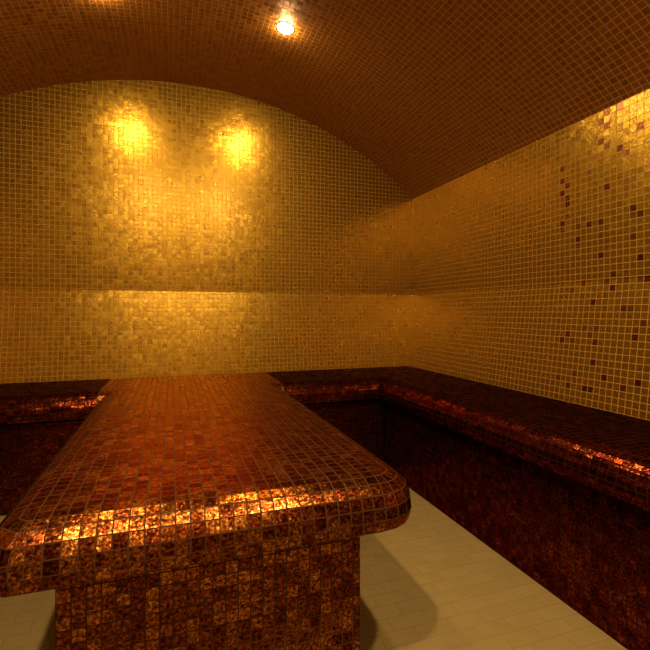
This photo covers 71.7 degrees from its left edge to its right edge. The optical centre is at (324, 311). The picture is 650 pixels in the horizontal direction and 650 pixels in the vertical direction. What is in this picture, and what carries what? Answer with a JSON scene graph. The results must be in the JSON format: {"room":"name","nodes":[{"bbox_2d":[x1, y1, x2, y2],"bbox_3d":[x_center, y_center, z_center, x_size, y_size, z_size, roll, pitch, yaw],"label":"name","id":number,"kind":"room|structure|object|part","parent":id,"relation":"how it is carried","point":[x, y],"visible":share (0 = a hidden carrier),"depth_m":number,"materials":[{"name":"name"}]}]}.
{"room":"spa","nodes":[
{"label":"spa","id":0,"kind":"room"},
{"bbox_2d":[0,80,411,400],"bbox_3d":[-0.747,-0.229,2.524,2.830,2.117,0.060,0,0,-19],"label":"wall","id":1,"kind":"structure","parent":0,"point":[148,228],"depth_m":2.53,"materials":[{"name":"gold tile"}]},
{"bbox_2d":[0,488,626,649],"bbox_3d":[0.041,0.830,0.204,2.830,0.001,4.960,0,0,-19],"label":"floor","id":2,"kind":"structure","parent":0,"point":[427,583],"depth_m":1.29,"materials":[{"name":"beige tile"}]},
{"bbox_2d":[0,379,109,515],"bbox_3d":[-0.793,0.590,-0.079,0.944,0.480,4.836,0,0,-19],"label":"tiled bench","id":3,"kind":"object","parent":2,"relation":"on","point":[37,419],"visible":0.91,"depth_m":1.87,"materials":[{"name":"red tile"}]},
{"bbox_3d":[-1.492,0.406,1.979,0.944,0.111,0.488,0,0,-19],"label":"seat","id":4,"kind":"part","parent":3,"relation":"part of","materials":[{"name":"red tile"}]},
{"bbox_2d":[0,372,410,649],"bbox_3d":[-0.452,0.590,1.655,0.816,0.480,1.772,0,0,-19],"label":"massage table","id":5,"kind":"object","parent":2,"relation":"on","point":[209,511],"visible":1,"depth_m":0.91,"materials":[{"name":"brown tile"}]},
{"bbox_2d":[266,366,649,649],"bbox_3d":[0.876,0.590,0.488,0.944,0.480,4.836,0,0,-19],"label":"tiled bench","id":6,"kind":"object","parent":2,"relation":"on","point":[558,489],"visible":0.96,"depth_m":1.47,"materials":[{"name":"red tile"}]},
{"bbox_3d":[0.176,0.406,2.546,0.944,0.111,0.488,0,0,-19],"label":"seat","id":7,"kind":"part","parent":6,"relation":"part of","materials":[{"name":"red tile"}]},
{"bbox_3d":[1.110,0.406,0.568,0.448,0.111,4.836,0,0,-19],"label":"seat","id":8,"kind":"part","parent":6,"relation":"part of","materials":[{"name":"red tile"}]},
{"bbox_2d":[0,0,649,198],"bbox_3d":[0.042,-1.020,0.204,2.830,0.535,4.960,0,0,-19],"label":"ceiling","id":9,"kind":"structure","parent":0,"point":[433,93],"depth_m":1.98,"materials":[{"name":"orange tile"}]},
{"bbox_2d":[277,22,293,34],"bbox_3d":[-0.174,-1.254,1.990,0.078,0.025,0.080,0,0,-13],"label":"recessed light","id":10,"kind":"object","parent":9,"relation":"in","point":[283,27],"visible":1,"depth_m":1.98,"materials":[{"name":"white metal"}]},
{"bbox_2d":[409,88,649,420],"bbox_3d":[1.353,0.039,0.650,0.060,1.582,4.960,0,0,-19],"label":"wall","id":11,"kind":"structure","parent":0,"point":[531,265],"depth_m":1.89,"materials":[{"name":"gold tile"}]}
]}

